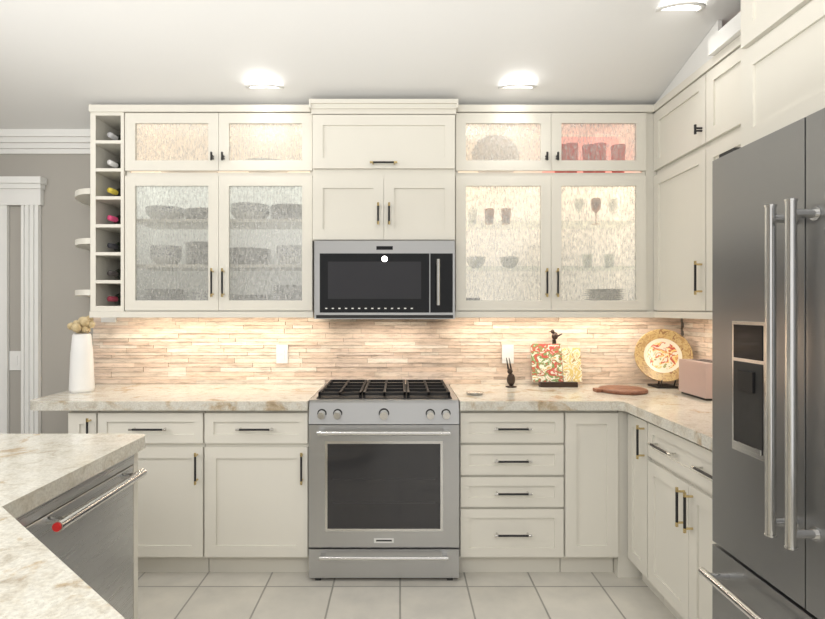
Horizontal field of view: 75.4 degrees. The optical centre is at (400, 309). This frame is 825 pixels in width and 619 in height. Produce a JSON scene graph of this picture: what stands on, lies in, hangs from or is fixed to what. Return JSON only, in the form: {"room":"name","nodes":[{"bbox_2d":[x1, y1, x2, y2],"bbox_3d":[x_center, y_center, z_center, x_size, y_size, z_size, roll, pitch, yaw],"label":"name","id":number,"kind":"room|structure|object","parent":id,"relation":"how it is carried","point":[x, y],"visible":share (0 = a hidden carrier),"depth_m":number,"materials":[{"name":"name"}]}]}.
{"room":"kitchen","nodes":[
{"label":"kitchen","id":0,"kind":"room"},
{"bbox_2d":[0,154,683,433],"bbox_3d":[-0.760,0.146,3.400,5.080,2.468,0.100,0,0,0],"label":"wall","id":1,"kind":"structure","parent":0,"point":[65,261],"depth_m":3.35,"materials":[{"name":"grey paint"}]},
{"bbox_2d":[9,351,20,369],"bbox_3d":[-2.410,0.320,3.343,0.070,0.120,0.010,0,0,0],"label":"switch plate","id":2,"kind":"object","parent":1,"relation":"attached to","point":[14,360],"visible":0.89,"depth_m":3.34,"materials":[{"name":"white plastic"}]},
{"bbox_2d":[0,176,46,433],"bbox_3d":[-2.417,0.280,3.318,0.405,2.200,0.060,0,0,0],"label":"door frame","id":3,"kind":"structure","parent":1,"relation":"attached to","point":[26,193],"depth_m":3.32,"materials":[{"name":"white paint"}]},
{"bbox_2d":[0,129,89,153],"bbox_3d":[-2.570,-1.042,3.314,1.460,0.135,0.068,0,0,0],"label":"crown molding","id":4,"kind":"structure","parent":1,"relation":"attached to","point":[44,141],"depth_m":3.30,"materials":[{"name":"white paint"}]},
{"bbox_2d":[75,188,89,296],"bbox_3d":[-1.846,-0.419,3.173,0.210,0.678,0.346,0,0,0],"label":"shelf","id":5,"kind":"object","parent":1,"relation":"attached to","point":[82,195],"visible":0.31,"depth_m":3.04,"materials":[{"name":"white paint"}]},
{"bbox_2d":[90,112,125,310],"bbox_3d":[-1.646,-0.555,3.172,0.188,1.130,0.347,0,0,0],"label":"wine rack","id":6,"kind":"object","parent":1,"relation":"attached to","point":[107,210],"visible":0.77,"depth_m":3.04,"materials":[{"name":"white paint"}]},
{"bbox_2d":[101,318,116,321],"bbox_3d":[-1.815,0.033,3.333,0.090,0.095,0.027,0,0,0],"label":"switch box","id":7,"kind":"object","parent":1,"relation":"attached to","point":[108,319],"visible":0.36,"depth_m":3.32,"materials":[{"name":"white plastic"}]},
{"bbox_2d":[125,113,313,310],"bbox_3d":[-1.020,-0.549,3.156,1.056,1.118,0.388,0,0,0],"label":"upper cabinet","id":8,"kind":"object","parent":1,"relation":"attached to","point":[218,211],"visible":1,"depth_m":3.01,"materials":[{"name":"white paint"}]},
{"bbox_2d":[89,105,653,112],"bbox_3d":[-0.133,-1.129,3.169,3.225,0.039,0.354,0,0,0],"label":"trim","id":9,"kind":"structure","parent":8,"relation":"attached to","point":[306,109],"depth_m":2.99,"materials":[{"name":"white paint"}]},
{"bbox_2d":[309,99,457,240],"bbox_3d":[-0.090,-0.767,3.129,0.819,0.771,0.434,0,0,0],"label":"upper cabinet","id":10,"kind":"object","parent":1,"relation":"attached to","point":[383,169],"visible":1,"depth_m":2.95,"materials":[{"name":"white paint"}]},
{"bbox_2d":[314,241,454,318],"bbox_3d":[-0.085,-0.163,3.108,0.770,0.429,0.476,0,0,0],"label":"microwave","id":11,"kind":"object","parent":10,"relation":"attached to","point":[384,279],"visible":1,"depth_m":2.92,"materials":[{"name":"silver metal"}]},
{"bbox_2d":[92,317,683,383],"bbox_3d":[-0.071,0.257,3.339,3.697,0.414,0.018,0,0,0],"label":"backsplash","id":12,"kind":"structure","parent":1,"relation":"attached to","point":[225,351],"depth_m":3.33,"materials":[{"name":"tile"}]},
{"bbox_2d":[276,345,287,362],"bbox_3d":[-0.734,0.277,3.320,0.072,0.117,0.008,0,0,0],"label":"electrical outlet","id":13,"kind":"object","parent":12,"relation":"attached to","point":[281,353],"visible":1,"depth_m":3.32,"materials":[{"name":"white plastic"}]},
{"bbox_2d":[502,345,513,362],"bbox_3d":[0.670,0.277,3.320,0.072,0.117,0.008,0,0,0],"label":"electrical outlet","id":14,"kind":"object","parent":12,"relation":"attached to","point":[507,351],"visible":0.98,"depth_m":3.32,"materials":[{"name":"white plastic"}]},
{"bbox_2d":[455,113,645,310],"bbox_3d":[0.849,-0.549,3.154,1.075,1.118,0.384,0,0,0],"label":"upper cabinet","id":15,"kind":"object","parent":1,"relation":"attached to","point":[550,211],"visible":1,"depth_m":3.01,"materials":[{"name":"white paint"}]},
{"bbox_2d":[89,311,653,317],"bbox_3d":[-0.147,0.028,3.172,3.195,0.034,0.348,0,0,0],"label":"trim","id":16,"kind":"structure","parent":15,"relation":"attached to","point":[309,314],"depth_m":3.00,"materials":[{"name":"white paint"}]},
{"bbox_2d":[645,113,656,310],"bbox_3d":[1.419,-0.549,3.182,0.062,1.118,0.328,0,0,0],"label":"cabinet filler","id":17,"kind":"object","parent":1,"relation":"attached to","point":[650,173],"visible":0.21,"depth_m":3.02,"materials":[{"name":"white paint"}]},
{"bbox_2d":[0,0,740,128],"bbox_3d":[-0.760,-1.771,0.825,5.280,1.412,5.250,0,0,0],"label":"ceiling","id":18,"kind":"structure","parent":0,"point":[64,64],"depth_m":2.63,"materials":[{"name":"white paint"}]},
{"bbox_2d":[245,84,283,88],"bbox_3d":[-0.730,-1.201,2.890,0.207,0.056,0.201,0,0,0],"label":"ceiling light","id":19,"kind":"object","parent":18,"relation":"attached to","point":[250,86],"visible":0.67,"depth_m":2.84,"materials":[{"name":"white paint"}]},
{"bbox_2d":[498,84,536,88],"bbox_3d":[0.633,-1.201,2.890,0.207,0.056,0.201,0,0,0],"label":"ceiling light","id":20,"kind":"object","parent":18,"relation":"attached to","point":[519,86],"visible":0.62,"depth_m":2.84,"materials":[{"name":"white paint"}]},
{"bbox_2d":[656,2,705,11],"bbox_3d":[1.240,-1.331,2.370,0.207,0.056,0.201,0,0,0],"label":"ceiling light","id":21,"kind":"object","parent":18,"relation":"attached to","point":[699,6],"visible":0.6,"depth_m":2.33,"materials":[{"name":"white paint"}]},
{"bbox_2d":[138,572,676,618],"bbox_3d":[-0.760,1.430,0.825,5.280,0.100,5.250,0,0,0],"label":"floor","id":22,"kind":"structure","parent":0,"point":[464,595],"depth_m":2.57,"materials":[{"name":"tile"}]},
{"bbox_2d":[16,454,146,618],"bbox_3d":[-1.234,0.947,1.640,0.672,0.866,0.604,0,0,0],"label":"dishwasher","id":23,"kind":"object","parent":22,"relation":"on","point":[83,531],"visible":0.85,"depth_m":1.71,"materials":[{"name":"silver metal"}]},
{"bbox_2d":[68,411,99,433],"bbox_3d":[-1.626,0.946,3.019,0.148,0.868,0.654,0,0,0],"label":"base cabinet","id":24,"kind":"object","parent":22,"relation":"on","point":[82,422],"visible":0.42,"depth_m":2.73,"materials":[{"name":"white paint"}]},
{"bbox_2d":[132,452,137,618],"bbox_3d":[-0.925,0.946,0.562,1.350,0.868,2.825,0,0,0],"label":"base cabinet","id":25,"kind":"object","parent":22,"relation":"on","point":[135,546],"visible":0.12,"depth_m":1.96,"materials":[{"name":"white paint"}]},
{"bbox_2d":[0,434,144,618],"bbox_3d":[-1.410,0.488,0.550,2.380,0.046,2.900,0,0,0],"label":"countertop","id":26,"kind":"structure","parent":25,"relation":"on","point":[39,579],"depth_m":1.31,"materials":[{"name":"beige stone"}]},
{"bbox_2d":[98,411,208,571],"bbox_3d":[-1.277,0.946,3.019,0.542,0.868,0.654,0,0,0],"label":"base cabinet","id":27,"kind":"object","parent":22,"relation":"on","point":[171,504],"visible":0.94,"depth_m":2.74,"materials":[{"name":"white paint"}]},
{"bbox_2d":[30,384,324,410],"bbox_3d":[-1.187,0.488,3.023,1.437,0.046,0.647,0,0,0],"label":"countertop","id":28,"kind":"structure","parent":27,"relation":"on","point":[199,397],"depth_m":2.79,"materials":[{"name":"beige stone"}]},
{"bbox_2d":[67,316,94,392],"bbox_3d":[-1.795,0.249,3.021,0.137,0.431,0.154,0,0,0],"label":"vase","id":29,"kind":"object","parent":28,"relation":"on","point":[81,375],"visible":0.98,"depth_m":2.98,"materials":[{"name":"white ceramic"}]},
{"bbox_2d":[205,410,308,571],"bbox_3d":[-0.736,0.946,3.019,0.532,0.868,0.654,0,0,0],"label":"base cabinet","id":30,"kind":"object","parent":22,"relation":"on","point":[256,491],"visible":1,"depth_m":2.74,"materials":[{"name":"white paint"}]},
{"bbox_2d":[309,380,458,579],"bbox_3d":[-0.082,0.905,2.979,0.762,0.950,0.681,0,0,0],"label":"range","id":31,"kind":"object","parent":22,"relation":"on","point":[383,480],"visible":1,"depth_m":2.71,"materials":[{"name":"silver metal"}]},
{"bbox_2d":[459,409,562,571],"bbox_3d":[0.572,0.946,3.019,0.532,0.868,0.654,0,0,0],"label":"base cabinet","id":32,"kind":"object","parent":22,"relation":"on","point":[510,491],"visible":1,"depth_m":2.73,"materials":[{"name":"white paint"}]},
{"bbox_2d":[560,411,617,571],"bbox_3d":[0.980,0.946,3.038,0.276,0.868,0.616,0,0,0],"label":"base cabinet","id":33,"kind":"object","parent":22,"relation":"on","point":[590,491],"visible":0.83,"depth_m":2.74,"materials":[{"name":"white paint"}]},
{"bbox_2d":[613,411,641,576],"bbox_3d":[1.449,0.946,3.048,0.654,0.868,0.596,0,0,0],"label":"base cabinet","id":34,"kind":"object","parent":22,"relation":"on","point":[624,565],"visible":0.07,"depth_m":2.75,"materials":[{"name":"white paint"}]},
{"bbox_2d":[628,413,662,602],"bbox_3d":[1.449,0.946,2.617,0.654,0.868,0.218,0,0,0],"label":"base cabinet","id":35,"kind":"object","parent":22,"relation":"on","point":[638,457],"visible":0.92,"depth_m":2.61,"materials":[{"name":"white paint"}]},
{"bbox_2d":[648,423,715,618],"bbox_3d":[1.449,0.946,2.147,0.654,0.868,0.714,0,0,0],"label":"base cabinet","id":36,"kind":"object","parent":22,"relation":"on","point":[680,542],"visible":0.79,"depth_m":2.22,"materials":[{"name":"white paint"}]},
{"bbox_2d":[449,384,711,449],"bbox_3d":[1.040,0.488,2.574,1.473,0.046,1.547,0,0,0],"label":"countertop","id":37,"kind":"structure","parent":36,"relation":"on","point":[677,412],"depth_m":2.70,"materials":[{"name":"beige stone"}]},
{"bbox_2d":[466,391,483,394],"bbox_3d":[0.410,0.459,2.930,0.100,0.012,0.100,0,0,0],"label":"spoon rest","id":38,"kind":"object","parent":37,"relation":"on","point":[474,392],"visible":1,"depth_m":2.93,"materials":[{"name":"white ceramic"}]},
{"bbox_2d":[506,358,516,387],"bbox_3d":[0.665,0.377,3.200,0.068,0.175,0.068,0,0,0],"label":"figurine","id":39,"kind":"object","parent":37,"relation":"on","point":[510,379],"visible":1,"depth_m":3.18,"materials":[{"name":"brown metal"}]},
{"bbox_2d":[530,330,582,386],"bbox_3d":[0.950,0.294,3.252,0.300,0.342,0.135,0,0,0],"label":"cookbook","id":40,"kind":"object","parent":37,"relation":"on","point":[549,364],"visible":1,"depth_m":3.24,"materials":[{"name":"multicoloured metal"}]},
{"bbox_2d":[593,385,647,394],"bbox_3d":[1.245,0.455,3.020,0.290,0.020,0.260,0,0,0],"label":"wood board","id":41,"kind":"object","parent":37,"relation":"on","point":[622,390],"visible":1,"depth_m":2.97,"materials":[{"name":"brown wood"}]},
{"bbox_2d":[634,329,692,387],"bbox_3d":[1.572,0.291,3.208,0.308,0.348,0.164,0,0,0],"label":"decorative plate","id":42,"kind":"object","parent":37,"relation":"on","point":[659,354],"visible":0.9,"depth_m":3.21,"materials":[{"name":"beige ceramic"}]},
{"bbox_2d":[679,359,711,400],"bbox_3d":[1.635,0.369,2.830,0.170,0.191,0.280,0,0,0],"label":"toaster","id":43,"kind":"object","parent":37,"relation":"on","point":[695,377],"visible":0.67,"depth_m":2.80,"materials":[{"name":"pink metal"}]},
{"bbox_2d":[698,108,824,618],"bbox_3d":[1.347,0.440,1.345,0.806,1.880,0.800,0,0,0],"label":"fridge","id":44,"kind":"object","parent":22,"relation":"on","point":[768,373],"visible":1,"depth_m":1.44,"materials":[{"name":"silver metal"}]},
{"bbox_2d":[741,0,824,146],"bbox_3d":[1.453,-1.121,1.288,0.646,1.202,0.975,0,0,0],"label":"upper cabinet","id":45,"kind":"object","parent":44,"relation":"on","point":[783,67],"visible":0.81,"depth_m":1.59,"materials":[{"name":"white paint"}]},
{"bbox_2d":[656,20,721,102],"bbox_3d":[1.456,-1.234,2.725,0.020,0.169,0.590,0,0,0],"label":"wall","id":46,"kind":"structure","parent":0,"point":[698,58],"depth_m":2.61,"materials":[{"name":"white paint"}]},
{"bbox_3d":[1.830,-0.485,0.825,0.100,3.730,5.050,0,0,0],"label":"wall","id":47,"kind":"structure","parent":0,"visible":0},
{"bbox_2d":[654,74,709,311],"bbox_3d":[1.584,-0.549,2.757,0.384,1.118,0.515,0,0,0],"label":"upper cabinet","id":48,"kind":"object","parent":47,"relation":"attached to","point":[681,144],"visible":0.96,"depth_m":2.73,"materials":[{"name":"white paint"}]},
{"bbox_2d":[683,318,711,358],"bbox_3d":[1.769,0.257,2.562,0.018,0.414,1.525,0,0,0],"label":"backsplash","id":49,"kind":"structure","parent":47,"relation":"attached to","point":[697,335],"depth_m":3.14,"materials":[{"name":"tile"}]},
{"bbox_2d":[706,47,745,311],"bbox_3d":[1.584,-0.549,2.143,0.384,1.118,0.707,0,0,0],"label":"upper cabinet","id":50,"kind":"object","parent":47,"relation":"attached to","point":[723,106],"visible":0.06,"depth_m":2.41,"materials":[{"name":"white paint"}]},
{"bbox_2d":[654,35,740,318],"bbox_3d":[1.599,-0.551,2.405,0.354,1.193,1.230,0,0,0],"label":"trim","id":51,"kind":"structure","parent":50,"relation":"attached to","point":[717,58],"depth_m":2.59,"materials":[{"name":"white paint"}]},
{"bbox_2d":[708,11,740,55],"bbox_3d":[1.436,-1.186,2.105,0.080,0.074,0.630,0,0,0],"label":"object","id":52,"kind":"structure","parent":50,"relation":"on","point":[725,35],"depth_m":2.30,"materials":[{"name":"white paint"}]}
]}

